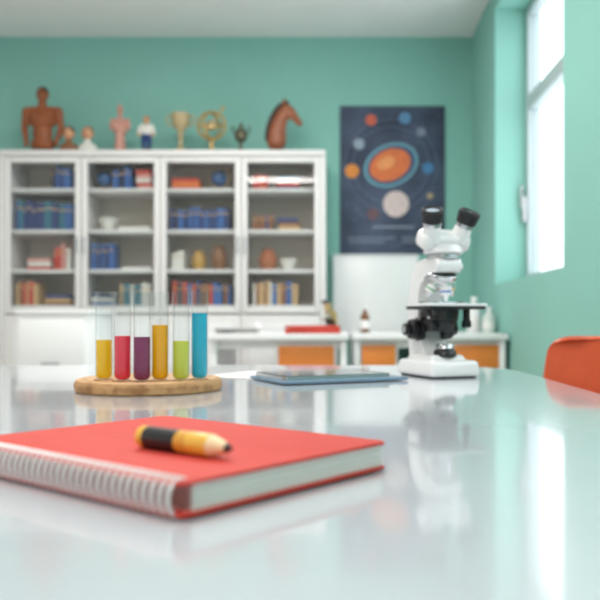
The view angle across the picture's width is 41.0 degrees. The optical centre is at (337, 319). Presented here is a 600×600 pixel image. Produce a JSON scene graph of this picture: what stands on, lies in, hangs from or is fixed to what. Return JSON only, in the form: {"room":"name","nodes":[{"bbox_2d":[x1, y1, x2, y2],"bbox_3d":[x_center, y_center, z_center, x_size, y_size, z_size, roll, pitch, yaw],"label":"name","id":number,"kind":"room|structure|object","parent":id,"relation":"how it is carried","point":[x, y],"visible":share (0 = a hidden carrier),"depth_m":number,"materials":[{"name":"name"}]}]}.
{"room":"science classroom","nodes":[
{"label":"science classroom","id":0,"kind":"room"},
{"bbox_2d":[0,37,471,364],"bbox_3d":[-0.865,-0.480,5.275,3.970,2.720,0.150,0,0,0],"label":"wall","id":1,"kind":"structure","parent":0,"point":[87,78],"depth_m":5.20,"materials":[{"name":"teal paint"}]},
{"bbox_2d":[333,254,418,333],"bbox_3d":[0.245,-0.164,5.165,0.552,0.520,0.069,0,0,0],"label":"whiteboard","id":2,"kind":"object","parent":1,"relation":"attached to","point":[380,282],"visible":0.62,"depth_m":5.16,"materials":[{"name":"white paint"}]},
{"bbox_2d":[340,106,444,253],"bbox_3d":[0.354,-0.908,5.193,0.681,0.960,0.010,0,0,0],"label":"poster","id":3,"kind":"object","parent":1,"relation":"attached to","point":[392,158],"visible":0.98,"depth_m":5.19,"materials":[{"name":"blue paper"}]},
{"bbox_2d":[0,0,488,36],"bbox_3d":[-0.865,-1.900,1.600,3.970,0.120,7.500,0,0,0],"label":"ceiling","id":4,"kind":"structure","parent":0,"point":[18,18],"depth_m":4.88,"materials":[{"name":"white paint"}]},
{"bbox_2d":[472,0,599,377],"bbox_3d":[0.995,-0.480,1.600,0.250,2.720,7.200,0,0,0],"label":"wall","id":5,"kind":"structure","parent":0,"point":[536,311],"depth_m":3.94,"materials":[{"name":"teal paint"}]},
{"bbox_2d":[520,0,562,276],"bbox_3d":[1.051,-0.960,3.760,0.098,1.518,1.338,0,0,0],"label":"window","id":6,"kind":"structure","parent":5,"relation":"in","point":[538,93],"depth_m":4.38,"materials":[{"name":"paint"}]},
{"bbox_3d":[-0.865,0.930,1.600,3.970,0.100,7.500,0,0,0],"label":"floor","id":7,"kind":"structure","parent":0,"visible":0},
{"bbox_2d":[15,310,115,364],"bbox_3d":[-1.249,0.417,3.696,0.323,0.925,0.458,0,0,0],"label":"storage cabinet","id":8,"kind":"object","parent":7,"relation":"on","point":[44,337],"visible":0.27,"depth_m":3.49,"materials":[{"name":"metal"}]},
{"bbox_2d":[0,150,325,364],"bbox_3d":[-1.055,-0.070,4.978,1.960,1.900,0.405,0,0,0],"label":"bookcase","id":9,"kind":"object","parent":7,"relation":"on","point":[25,175],"visible":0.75,"depth_m":4.83,"materials":[{"name":"white wood"}]},
{"bbox_2d":[21,87,63,149],"bbox_3d":[-1.824,-1.231,4.940,0.266,0.420,0.144,0,0,0],"label":"model","id":10,"kind":"object","parent":9,"relation":"on","point":[42,117],"visible":0.94,"depth_m":4.91},
{"bbox_2d":[59,126,77,149],"bbox_3d":[-1.659,-1.108,4.930,0.099,0.175,0.097,0,0,-43],"label":"bust","id":11,"kind":"object","parent":9,"relation":"on","point":[68,133],"visible":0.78,"depth_m":4.91,"materials":[{"name":"brown ceramic"}]},
{"bbox_2d":[78,126,96,149],"bbox_3d":[-1.543,-1.108,4.930,0.099,0.175,0.097,0,0,-43],"label":"bust","id":12,"kind":"object","parent":9,"relation":"on","point":[87,133],"visible":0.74,"depth_m":4.91,"materials":[{"name":"white ceramic"}]},
{"bbox_2d":[95,170,112,187],"bbox_3d":[-1.443,-0.862,4.945,0.100,0.132,0.100,0,0,-45],"label":"desk globe","id":13,"kind":"object","parent":9,"relation":"in","point":[103,178],"visible":0.77,"depth_m":4.92,"materials":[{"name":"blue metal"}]},
{"bbox_2d":[98,218,117,229],"bbox_3d":[-1.418,-0.586,4.945,0.120,0.080,0.120,0,0,0],"label":"ceramic bowl","id":14,"kind":"object","parent":9,"relation":"on","point":[105,223],"visible":0.81,"depth_m":4.91,"materials":[{"name":"white ceramic"}]},
{"bbox_2d":[110,104,130,149],"bbox_3d":[-1.345,-1.176,4.940,0.111,0.311,0.111,0,0,45],"label":"model","id":15,"kind":"object","parent":9,"relation":"on","point":[119,125],"visible":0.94,"depth_m":4.92},
{"bbox_2d":[137,115,154,149],"bbox_3d":[-1.180,-1.141,4.926,0.091,0.241,0.091,0,0,-45],"label":"figurine","id":16,"kind":"object","parent":9,"relation":"on","point":[146,129],"visible":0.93,"depth_m":4.92,"materials":[{"name":"white plastic"}]},
{"bbox_2d":[16,165,300,304],"bbox_3d":[-1.092,-0.518,4.947,1.724,0.855,0.186,0,0,0],"label":"books","id":17,"kind":"object","parent":9,"relation":"in","point":[31,215],"visible":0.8,"depth_m":4.87,"materials":[{"name":"paper"}]},
{"bbox_2d":[166,112,195,149],"bbox_3d":[-0.970,-1.145,4.930,0.145,0.248,0.121,0,0,-39],"label":"trophy cup","id":18,"kind":"object","parent":9,"relation":"on","point":[180,120],"visible":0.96,"depth_m":4.90,"materials":[{"name":"gold metal"}]},
{"bbox_2d":[192,251,205,269],"bbox_3d":[-0.858,-0.365,4.945,0.090,0.120,0.090,0,0,0],"label":"ceramic jar","id":19,"kind":"object","parent":9,"relation":"in","point":[198,260],"visible":0.88,"depth_m":4.92,"materials":[{"name":"ceramic"}]},
{"bbox_2d":[197,106,226,149],"bbox_3d":[-0.781,-1.170,4.940,0.154,0.299,0.148,0,0,-36],"label":"armillary sphere","id":20,"kind":"object","parent":9,"relation":"on","point":[211,125],"visible":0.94,"depth_m":4.93,"materials":[{"name":"gold metal"}]},
{"bbox_2d":[209,169,227,187],"bbox_3d":[-0.737,-0.864,4.945,0.104,0.138,0.104,0,0,-45],"label":"desk globe","id":21,"kind":"object","parent":9,"relation":"in","point":[218,178],"visible":0.86,"depth_m":4.91,"materials":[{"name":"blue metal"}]},
{"bbox_2d":[211,246,226,269],"bbox_3d":[-0.737,-0.381,4.955,0.100,0.150,0.100,0,0,0],"label":"ceramic jar","id":22,"kind":"object","parent":9,"relation":"in","point":[218,258],"visible":0.91,"depth_m":4.92,"materials":[{"name":"brown ceramic"}]},
{"bbox_2d":[231,123,250,149],"bbox_3d":[-0.598,-1.118,4.930,0.093,0.195,0.084,0,0,41],"label":"urn","id":23,"kind":"object","parent":9,"relation":"on","point":[240,134],"visible":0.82,"depth_m":4.91,"materials":[{"name":"green metal"}]},
{"bbox_2d":[258,249,277,269],"bbox_3d":[-0.432,-0.370,4.945,0.120,0.130,0.120,0,0,0],"label":"clay pot","id":24,"kind":"object","parent":9,"relation":"in","point":[268,260],"visible":0.88,"depth_m":4.90,"materials":[{"name":"ceramic"}]},
{"bbox_2d":[265,97,302,149],"bbox_3d":[-0.335,-1.195,4.940,0.234,0.349,0.098,0,0,0],"label":"bust","id":25,"kind":"object","parent":9,"relation":"on","point":[275,132],"visible":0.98,"depth_m":4.92,"materials":[{"name":"plastic"}]},
{"bbox_2d":[280,258,297,269],"bbox_3d":[-0.304,-0.341,4.935,0.110,0.070,0.110,0,0,0],"label":"ceramic bowl","id":26,"kind":"object","parent":9,"relation":"in","point":[287,263],"visible":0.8,"depth_m":4.90,"materials":[{"name":"white ceramic"}]},
{"bbox_2d":[207,332,348,364],"bbox_3d":[-0.278,0.472,4.100,0.657,0.815,0.800,0,0,0],"label":"lab bench","id":27,"kind":"object","parent":7,"relation":"on","point":[291,348],"visible":0.16,"depth_m":3.73,"materials":[{"name":"white paint"}]},
{"bbox_2d":[214,329,260,332],"bbox_3d":[-0.497,0.054,3.950,0.227,0.020,0.188,0,0,-11],"label":"magazine stack","id":28,"kind":"object","parent":27,"relation":"on","point":[217,330],"visible":0.99,"depth_m":3.89,"materials":[{"name":"grey paper"}]},
{"bbox_2d":[254,321,261,332],"bbox_3d":[-0.410,0.035,4.100,0.040,0.060,0.040,0,0,0],"label":"bottle","id":29,"kind":"object","parent":27,"relation":"on","point":[257,325],"visible":0.78,"depth_m":4.09,"materials":[{"name":"white paint"}]},
{"bbox_2d":[285,325,340,332],"bbox_3d":[-0.125,0.045,3.870,0.260,0.037,0.204,0,0,-6],"label":"stack","id":30,"kind":"object","parent":27,"relation":"on","point":[288,328],"visible":1,"depth_m":3.79,"materials":[{"name":"red paper"}]},
{"bbox_2d":[320,300,336,324],"bbox_3d":[-0.046,-0.022,4.204,0.082,0.171,0.065,0,0,-30],"label":"microscope","id":31,"kind":"object","parent":27,"relation":"on","point":[327,306],"visible":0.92,"depth_m":4.19,"materials":[{"name":"gold metal"}]},
{"bbox_2d":[0,365,599,599],"bbox_3d":[-0.345,0.505,0.950,1.610,0.750,2.700,0,0,0],"label":"table","id":32,"kind":"object","parent":7,"relation":"on","point":[487,487],"visible":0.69,"depth_m":0.55,"materials":[{"name":"white paint"}]},
{"bbox_2d":[73,373,221,396],"bbox_3d":[-0.350,0.118,1.485,0.268,0.024,0.268,0,0,0],"label":"stand","id":33,"kind":"object","parent":32,"relation":"on","point":[90,385],"visible":0.97,"depth_m":1.38,"materials":[{"name":"brown wood"}]},
{"bbox_2d":[96,340,111,379],"bbox_3d":[-0.417,0.028,1.425,0.032,0.156,0.032,0,0,0],"label":"test tube","id":34,"kind":"object","parent":33,"relation":"on","point":[103,347],"visible":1,"depth_m":1.41,"materials":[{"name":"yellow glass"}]},
{"bbox_2d":[114,336,130,380],"bbox_3d":[-0.377,0.029,1.400,0.032,0.156,0.032,0,0,0],"label":"test tube","id":35,"kind":"object","parent":33,"relation":"on","point":[122,344],"visible":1,"depth_m":1.39,"materials":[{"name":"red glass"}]},
{"bbox_2d":[134,337,150,380],"bbox_3d":[-0.341,0.029,1.390,0.032,0.155,0.032,0,0,0],"label":"test tube","id":36,"kind":"object","parent":33,"relation":"on","point":[141,344],"visible":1,"depth_m":1.38,"materials":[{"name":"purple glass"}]},
{"bbox_2d":[152,325,167,379],"bbox_3d":[-0.314,0.029,1.410,0.032,0.156,0.032,0,0,0],"label":"test tube","id":37,"kind":"object","parent":33,"relation":"on","point":[159,332],"visible":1,"depth_m":1.40,"materials":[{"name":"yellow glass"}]},
{"bbox_2d":[173,341,188,379],"bbox_3d":[-0.278,0.029,1.415,0.032,0.156,0.032,0,0,0],"label":"test tube","id":38,"kind":"object","parent":33,"relation":"on","point":[180,348],"visible":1,"depth_m":1.40,"materials":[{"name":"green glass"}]},
{"bbox_2d":[192,313,206,378],"bbox_3d":[-0.249,0.028,1.440,0.032,0.157,0.032,0,0,0],"label":"test tube","id":39,"kind":"object","parent":33,"relation":"on","point":[199,320],"visible":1,"depth_m":1.43,"materials":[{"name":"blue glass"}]},
{"bbox_2d":[0,416,383,518],"bbox_3d":[-0.146,0.116,0.692,0.297,0.028,0.236,0,0,39],"label":"spiral notebook","id":40,"kind":"object","parent":32,"relation":"on","point":[104,462],"visible":1,"depth_m":0.61,"materials":[{"name":"paper"}]},
{"bbox_2d":[135,425,232,456],"bbox_3d":[-0.120,0.096,0.626,0.105,0.018,0.018,0,0,38],"label":"pencil","id":41,"kind":"object","parent":40,"relation":"on","point":[201,444],"visible":1,"depth_m":0.62,"materials":[{"name":"yellow paint"}]},
{"bbox_2d":[216,371,263,379],"bbox_3d":[-0.135,0.129,1.840,0.304,0.002,0.220,0,0,30],"label":"paper sheets","id":42,"kind":"object","parent":32,"relation":"on","point":[239,375],"visible":0.29,"depth_m":1.84,"materials":[{"name":"white paper"}]},
{"bbox_2d":[250,375,407,383],"bbox_3d":[-0.022,0.125,1.740,0.290,0.005,0.210,0,0,-26],"label":"case","id":43,"kind":"object","parent":42,"relation":"on","point":[392,377],"visible":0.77,"depth_m":1.65,"materials":[{"name":"blue plastic"}]},
{"bbox_2d":[256,369,389,380],"bbox_3d":[-0.035,0.118,1.745,0.250,0.008,0.174,0,0,-26],"label":"tablet computer","id":44,"kind":"object","parent":43,"relation":"on","point":[338,373],"visible":1,"depth_m":1.70,"materials":[{"name":"metal"}]},
{"bbox_2d":[398,205,486,378],"bbox_3d":[0.233,-0.065,1.856,0.148,0.388,0.186,0,0,-22],"label":"microscope","id":45,"kind":"object","parent":32,"relation":"on","point":[431,321],"visible":1,"depth_m":1.81,"materials":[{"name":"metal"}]},
{"bbox_2d":[349,331,507,368],"bbox_3d":[0.461,0.475,4.560,0.782,0.810,1.120,0,0,0],"label":"lab bench","id":46,"kind":"object","parent":7,"relation":"on","point":[373,347],"visible":0.15,"depth_m":4.03,"materials":[{"name":"white paint"}]},
{"bbox_2d":[360,305,369,332],"bbox_3d":[0.148,-0.005,4.400,0.050,0.150,0.050,0,0,0],"label":"bottle","id":47,"kind":"object","parent":46,"relation":"on","point":[364,318],"visible":1,"depth_m":4.38,"materials":[{"name":"white glass"}]},
{"bbox_2d":[467,297,480,331],"bbox_3d":[0.765,-0.030,4.500,0.081,0.200,0.081,0,0,0],"label":"bottle","id":48,"kind":"object","parent":46,"relation":"on","point":[475,315],"visible":0.8,"depth_m":4.46,"materials":[{"name":"white paint"}]},
{"bbox_2d":[482,307,495,332],"bbox_3d":[0.821,-0.001,4.350,0.071,0.140,0.071,0,0,0],"label":"bottle","id":49,"kind":"object","parent":46,"relation":"on","point":[488,320],"visible":1,"depth_m":4.33,"materials":[{"name":"plastic"}]},
{"bbox_2d":[543,336,599,393],"bbox_3d":[0.532,0.460,1.812,0.434,0.841,0.408,0,0,-38],"label":"chair","id":50,"kind":"object","parent":7,"relation":"on","point":[574,361],"visible":0.06,"depth_m":2.00,"materials":[{"name":"orange plastic"}]}
]}

